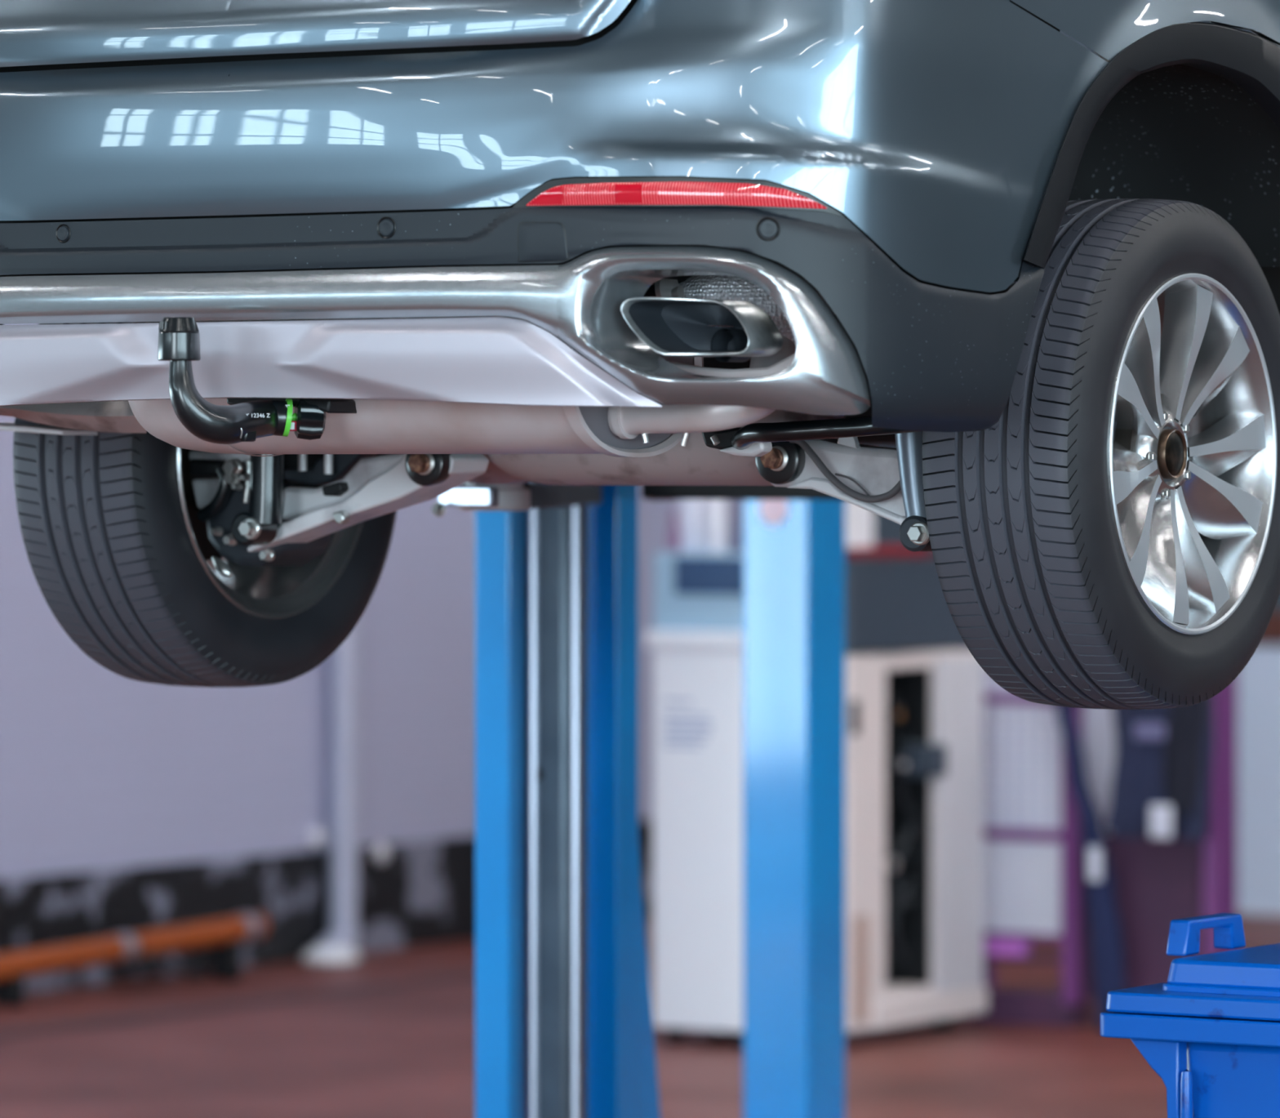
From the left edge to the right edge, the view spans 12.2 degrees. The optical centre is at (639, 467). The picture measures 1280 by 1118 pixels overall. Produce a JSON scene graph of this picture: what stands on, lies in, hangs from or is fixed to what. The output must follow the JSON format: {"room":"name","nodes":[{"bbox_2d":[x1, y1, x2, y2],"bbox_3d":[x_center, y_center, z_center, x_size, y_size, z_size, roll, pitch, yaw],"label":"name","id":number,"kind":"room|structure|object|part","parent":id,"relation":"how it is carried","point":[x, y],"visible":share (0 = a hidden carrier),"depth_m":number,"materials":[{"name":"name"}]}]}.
{"room":"auto repair garage","nodes":[
{"label":"auto repair garage","id":0,"kind":"room"},
{"bbox_2d":[0,323,709,879],"bbox_3d":[-1.866,-1.000,19.864,0.250,5.400,10.050,0,0,33],"label":"wall","id":1,"kind":"structure","parent":0,"point":[101,768],"depth_m":20.45,"materials":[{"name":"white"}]},
{"bbox_2d":[308,826,324,847],"bbox_3d":[-1.120,1.282,20.758,0.042,0.070,0.070,0,0,33],"label":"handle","id":2,"kind":"object","parent":1,"relation":"attached to","point":[316,837],"visible":1,"depth_m":20.74,"materials":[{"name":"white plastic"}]},
{"bbox_2d":[302,623,359,962],"bbox_3d":[-1.042,-0.945,20.715,0.200,5.310,0.294,0,0,33],"label":"pole","id":3,"kind":"object","parent":1,"relation":"attached to","point":[340,944],"visible":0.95,"depth_m":20.78,"materials":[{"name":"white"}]},
{"bbox_2d":[374,843,388,862],"bbox_3d":[-0.910,1.357,21.087,0.042,0.070,0.070,0,0,33],"label":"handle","id":4,"kind":"object","parent":1,"relation":"attached to","point":[381,851],"visible":1,"depth_m":21.07,"materials":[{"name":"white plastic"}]},
{"bbox_2d":[0,913,1279,1117],"bbox_3d":[1.722,1.750,5.546,21.830,0.100,30.400,0,0,33],"label":"floor","id":5,"kind":"structure","parent":0,"point":[406,1051],"depth_m":17.28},
{"bbox_2d":[0,912,268,1006],"bbox_3d":[-1.756,1.593,19.284,0.100,0.215,1.775,0,0,33],"label":"pole","id":6,"kind":"object","parent":5,"relation":"on","point":[225,936],"visible":1,"depth_m":19.42,"materials":[{"name":"orange metal"}]},
{"bbox_2d":[143,952,207,978],"bbox_3d":[-1.521,1.632,19.618,0.031,0.127,0.514,0,0,16],"label":"rod","id":7,"kind":"object","parent":5,"relation":"on","point":[150,957],"visible":1,"depth_m":19.58,"materials":[{"name":"grey metal"}]},
{"bbox_2d":[0,948,652,1038],"bbox_3d":[-1.365,1.698,18.801,0.120,0.003,10.800,0,0,33],"label":"trim","id":8,"kind":"structure","parent":5,"relation":"on","point":[18,1032],"depth_m":18.92,"materials":[{"name":"red"}]},
{"bbox_2d":[431,480,839,1117],"bbox_3d":[-0.184,-0.050,11.152,1.176,3.500,2.052,0,0,33],"label":"lift","id":9,"kind":"object","parent":5,"relation":"on","point":[564,1020],"visible":0.48,"depth_m":11.73,"materials":[{"name":"blue metal"}]},
{"bbox_3d":[-0.188,0.048,10.919,0.110,0.045,1.672,0,0,4],"label":"lift arm","id":10,"kind":"part","parent":9,"relation":"part of","materials":[{"name":"black plastic"}]},
{"bbox_3d":[-0.210,0.490,11.749,0.022,2.180,0.022,0,0,33],"label":"rail","id":11,"kind":"part","parent":9,"relation":"part of","materials":[{"name":"silver metal"}]},
{"bbox_3d":[-0.168,-0.050,11.902,0.094,3.500,0.469,0,0,33],"label":"post","id":12,"kind":"part","parent":9,"relation":"part of","materials":[{"name":"blue metal"}]},
{"bbox_3d":[-0.127,0.490,11.741,0.026,2.180,0.026,0,0,33],"label":"rail","id":13,"kind":"part","parent":9,"relation":"part of","materials":[{"name":"silver metal"}]},
{"bbox_2d":[0,0,1279,709],"bbox_3d":[0.606,-0.388,10.182,2.061,1.476,4.794,0,0,33],"label":"car","id":14,"kind":"object","parent":9,"relation":"on","point":[295,277],"visible":1,"depth_m":8.29,"materials":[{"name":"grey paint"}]},
{"bbox_3d":[-0.651,-0.019,9.470,0.126,0.018,0.050,0,0,33],"label":"caliper arm","id":15,"kind":"part","parent":14,"relation":"part of","materials":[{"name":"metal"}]},
{"bbox_3d":[-0.616,0.022,9.394,0.017,0.065,0.012,0,0,33],"label":"link rod","id":16,"kind":"part","parent":14,"relation":"part of","materials":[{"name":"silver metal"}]},
{"bbox_3d":[-0.424,0.048,9.294,0.392,0.168,0.100,0,0,33],"label":"arm","id":17,"kind":"part","parent":14,"relation":"part of","materials":[{"name":"metal"}]},
{"bbox_2d":[418,453,434,475],"bbox_3d":[-0.329,-0.008,9.146,0.037,0.037,0.007,0,0,33],"label":"washer","id":18,"kind":"object","parent":14,"relation":"in","point":[426,461],"depth_m":9.14,"materials":[{"name":"silver metal"}]},
{"bbox_2d":[0,245,870,415],"bbox_3d":[-0.504,-0.182,8.347,1.792,0.225,0.301,0,0,33],"label":"bumper cover","id":19,"kind":"object","parent":14,"relation":"attached to","point":[284,330],"depth_m":8.07,"materials":[{"name":"silver metal"}]},
{"bbox_3d":[-0.008,-0.142,8.245,0.008,0.234,0.320,0,0,33],"label":"silencer plate","id":20,"kind":"part","parent":14,"relation":"part of","materials":[{"name":"grey metal"}]},
{"bbox_2d":[526,181,826,208],"bbox_3d":[0.043,-0.360,7.948,0.414,0.036,0.068,0,0,12],"label":"lamp","id":21,"kind":"object","parent":14,"relation":"on","point":[540,194],"depth_m":7.92,"materials":[{"name":"red plastic"}]},
{"bbox_2d":[771,445,788,471],"bbox_3d":[0.203,-0.014,8.806,0.037,0.037,0.007,0,0,33],"label":"washer","id":22,"kind":"object","parent":14,"relation":"in","point":[780,454],"depth_m":8.80,"materials":[{"name":"silver metal"}]},
{"bbox_3d":[0.318,0.021,8.814,0.295,0.145,0.090,0,0,33],"label":"arm","id":23,"kind":"part","parent":14,"relation":"part of","materials":[{"name":"metal"}]},
{"bbox_3d":[0.838,-0.777,8.691,0.054,0.697,1.264,0,0,33],"label":"quarter panel","id":24,"kind":"part","parent":14,"relation":"part of","materials":[{"name":"blue paint"}]},
{"bbox_3d":[0.838,-0.460,8.670,0.041,0.372,1.212,0,0,33],"label":"arch trim","id":25,"kind":"part","parent":14,"relation":"part of","materials":[{"name":"black plastic"}]},
{"bbox_3d":[0.357,0.045,11.733,0.761,0.035,0.100,0,0,29],"label":"lift arm","id":26,"kind":"part","parent":9,"relation":"part of","materials":[{"name":"black plastic"}]},
{"bbox_2d":[644,551,743,1046],"bbox_3d":[0.262,0.975,17.729,0.369,1.451,0.380,0,0,33],"label":"machine","id":27,"kind":"object","parent":5,"relation":"on","point":[696,642],"visible":0.52,"depth_m":17.59,"materials":[{"name":"white metal"}]},
{"bbox_2d":[666,509,680,551],"bbox_3d":[0.101,0.186,17.749,0.040,0.126,0.040,0,0,33],"label":"bottle","id":28,"kind":"object","parent":27,"relation":"on","point":[673,539],"visible":1,"depth_m":17.73,"materials":[{"name":"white plastic"}]},
{"bbox_2d":[679,499,708,551],"bbox_3d":[0.160,0.126,17.770,0.090,0.246,0.090,0,0,33],"label":"canister","id":29,"kind":"object","parent":27,"relation":"on","point":[693,513],"visible":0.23,"depth_m":17.73,"materials":[{"name":"white plastic"}]},
{"bbox_2d":[708,499,726,552],"bbox_3d":[0.229,0.126,17.631,0.052,0.246,0.052,0,0,33],"label":"canister","id":30,"kind":"object","parent":27,"relation":"on","point":[717,508],"visible":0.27,"depth_m":17.61,"materials":[{"name":"white plastic"}]},
{"bbox_2d":[726,499,743,551],"bbox_3d":[0.282,0.131,17.752,0.052,0.237,0.052,0,0,33],"label":"canister","id":31,"kind":"object","parent":27,"relation":"on","point":[735,508],"visible":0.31,"depth_m":17.73,"materials":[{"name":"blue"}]},
{"bbox_2d":[743,499,845,1117],"bbox_3d":[0.375,0.000,14.525,0.388,3.400,0.379,0,0,33],"label":"lift post","id":32,"kind":"object","parent":5,"relation":"on","point":[794,550],"visible":0.7,"depth_m":14.45,"materials":[{"name":"blue metal"}]},
{"bbox_2d":[845,648,987,1031],"bbox_3d":[0.778,1.125,17.918,0.180,1.151,0.797,0,0,33],"label":"base cabinet","id":33,"kind":"object","parent":5,"relation":"on","point":[914,719],"visible":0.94,"depth_m":17.98,"materials":[{"name":"white metal"}]},
{"bbox_2d":[851,915,870,1022],"bbox_3d":[0.650,1.472,17.604,0.005,0.306,0.101,0,0,33],"label":"vent grille","id":34,"kind":"object","parent":33,"relation":"attached to","point":[860,924],"depth_m":17.60,"materials":[{"name":"beige"}]},
{"bbox_3d":[0.750,1.179,17.822,0.038,0.044,0.044,0,0,33],"label":"recess knob","id":35,"kind":"part","parent":33,"relation":"part of","materials":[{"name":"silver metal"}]},
{"bbox_2d":[845,555,967,653],"bbox_3d":[0.767,0.406,17.925,0.160,0.281,0.803,0,0,33],"label":"tool case","id":36,"kind":"object","parent":33,"relation":"on","point":[896,603],"visible":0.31,"depth_m":17.78,"materials":[{"name":"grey plastic"}]},
{"bbox_2d":[845,545,933,558],"bbox_3d":[0.691,0.249,17.793,0.130,0.032,0.492,0,0,33],"label":"tray","id":37,"kind":"object","parent":36,"relation":"on","point":[877,551],"visible":0.6,"depth_m":17.73,"materials":[{"name":"red plastic"}]},
{"bbox_2d":[845,501,873,546],"bbox_3d":[0.610,0.156,17.666,0.098,0.204,0.172,0,0,33],"label":"carton","id":38,"kind":"object","parent":37,"relation":"in","point":[859,521],"visible":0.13,"depth_m":17.63,"materials":[{"name":"white cardboard"}]},
{"bbox_3d":[0.767,0.270,17.925,0.160,0.010,0.803,0,0,33],"label":"case lid","id":39,"kind":"part","parent":36,"relation":"part of","materials":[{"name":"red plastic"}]},
{"bbox_3d":[0.967,1.074,18.092,0.012,1.002,0.280,0,0,33],"label":"door","id":40,"kind":"part","parent":33,"relation":"part of","materials":[{"name":"white metal"}]},
{"bbox_2d":[960,648,1236,1027],"bbox_3d":[1.393,1.132,18.199,0.881,1.165,0.140,0,0,33],"label":"stand","id":41,"kind":"object","parent":5,"relation":"on","point":[1034,886],"visible":0.47,"depth_m":18.20,"materials":[{"name":"purple metal"}]},
{"bbox_2d":[983,937,1030,956],"bbox_3d":[1.123,1.466,18.335,0.142,0.054,0.053,0,0,33],"label":"box","id":42,"kind":"object","parent":41,"relation":"on","point":[992,946],"visible":1,"depth_m":18.31,"materials":[{"name":"purple plastic"}]},
{"bbox_3d":[1.164,0.705,18.287,0.356,0.032,0.030,0,0,33],"label":"cross rail","id":43,"kind":"part","parent":41,"relation":"part of","materials":[{"name":"purple metal"}]},
{"bbox_2d":[983,954,1062,963],"bbox_3d":[1.176,1.500,18.333,0.326,0.012,0.110,0,0,33],"label":"shelf","id":44,"kind":"object","parent":41,"relation":"attached to","point":[1032,957],"depth_m":18.29,"materials":[{"name":"purple metal"}]},
{"bbox_3d":[1.164,1.428,18.287,0.356,0.020,0.030,0,0,33],"label":"cross rail","id":45,"kind":"part","parent":41,"relation":"part of","materials":[{"name":"purple metal"}]},
{"bbox_3d":[1.164,1.120,18.287,0.356,0.036,0.030,0,0,33],"label":"cross rail","id":46,"kind":"part","parent":41,"relation":"part of","materials":[{"name":"purple metal"}]},
{"bbox_2d":[968,986,1090,1027],"bbox_3d":[1.192,1.657,18.331,0.356,0.114,0.136,0,0,33],"label":"shelf","id":47,"kind":"object","parent":41,"relation":"attached to","point":[1069,1006],"depth_m":18.25,"materials":[{"name":"purple metal"}]},
{"bbox_2d":[1056,705,1126,1028],"bbox_3d":[1.358,1.137,18.066,0.239,1.104,0.088,0,0,33],"label":"trousers","id":48,"kind":"object","parent":41,"relation":"hanging from","point":[1107,944],"visible":0.68,"depth_m":18.04,"materials":[{"name":"blue fabric"}]},
{"bbox_2d":[1105,697,1214,839],"bbox_3d":[1.553,0.825,17.908,0.343,0.564,0.161,0,0,33],"label":"jacket","id":49,"kind":"object","parent":41,"relation":"hanging from","point":[1161,784],"visible":0.62,"depth_m":17.86,"materials":[{"name":"blue fabric"}]},
{"bbox_2d":[1099,912,1279,1117],"bbox_3d":[1.035,1.186,8.864,0.500,1.029,0.590,0,0,33],"label":"wheelie bin","id":50,"kind":"object","parent":5,"relation":"on","point":[1211,1031],"visible":1,"depth_m":8.72,"materials":[{"name":"plastic"}]},
{"bbox_3d":[1.027,0.780,8.851,0.488,0.029,0.547,0,0,33],"label":"lid","id":51,"kind":"part","parent":50,"relation":"part of","materials":[{"name":"plastic"}]},
{"bbox_3d":[0.848,0.697,8.960,0.034,0.052,0.201,0,0,33],"label":"lid handle","id":52,"kind":"part","parent":50,"relation":"part of","materials":[{"name":"plastic"}]},
{"bbox_2d":[873,21,1279,648],"bbox_3d":[9.822,-1.000,18.201,21.230,5.400,0.250,0,0,33],"label":"wall","id":53,"kind":"structure","parent":0,"point":[886,531],"depth_m":23.71,"materials":[{"name":"grey paint"}]},
{"bbox_2d":[1236,644,1279,915],"bbox_3d":[3.632,1.186,21.967,3.200,1.023,0.040,0,0,33],"label":"door","id":54,"kind":"structure","parent":53,"relation":"in","point":[1258,684],"depth_m":22.76,"materials":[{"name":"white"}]},
{"bbox_2d":[1260,610,1279,643],"bbox_3d":[3.632,0.604,21.967,3.200,0.120,0.080,0,0,33],"label":"trim","id":55,"kind":"structure","parent":53,"relation":"attached to","point":[1272,634],"depth_m":22.70,"materials":[{"name":"brown"}]},
{"bbox_3d":[-10.032,-1.000,7.103,0.250,5.400,20.250,0,0,33],"label":"wall","id":56,"kind":"structure","parent":0,"visible":0},
{"bbox_2d":[0,819,652,991],"bbox_3d":[-7.213,1.514,11.265,0.012,0.372,29.800,0,0,33],"label":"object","id":57,"kind":"structure","parent":56,"relation":"attached to","point":[424,892],"depth_m":20.47,"materials":[{"name":"black paint"}]}
]}

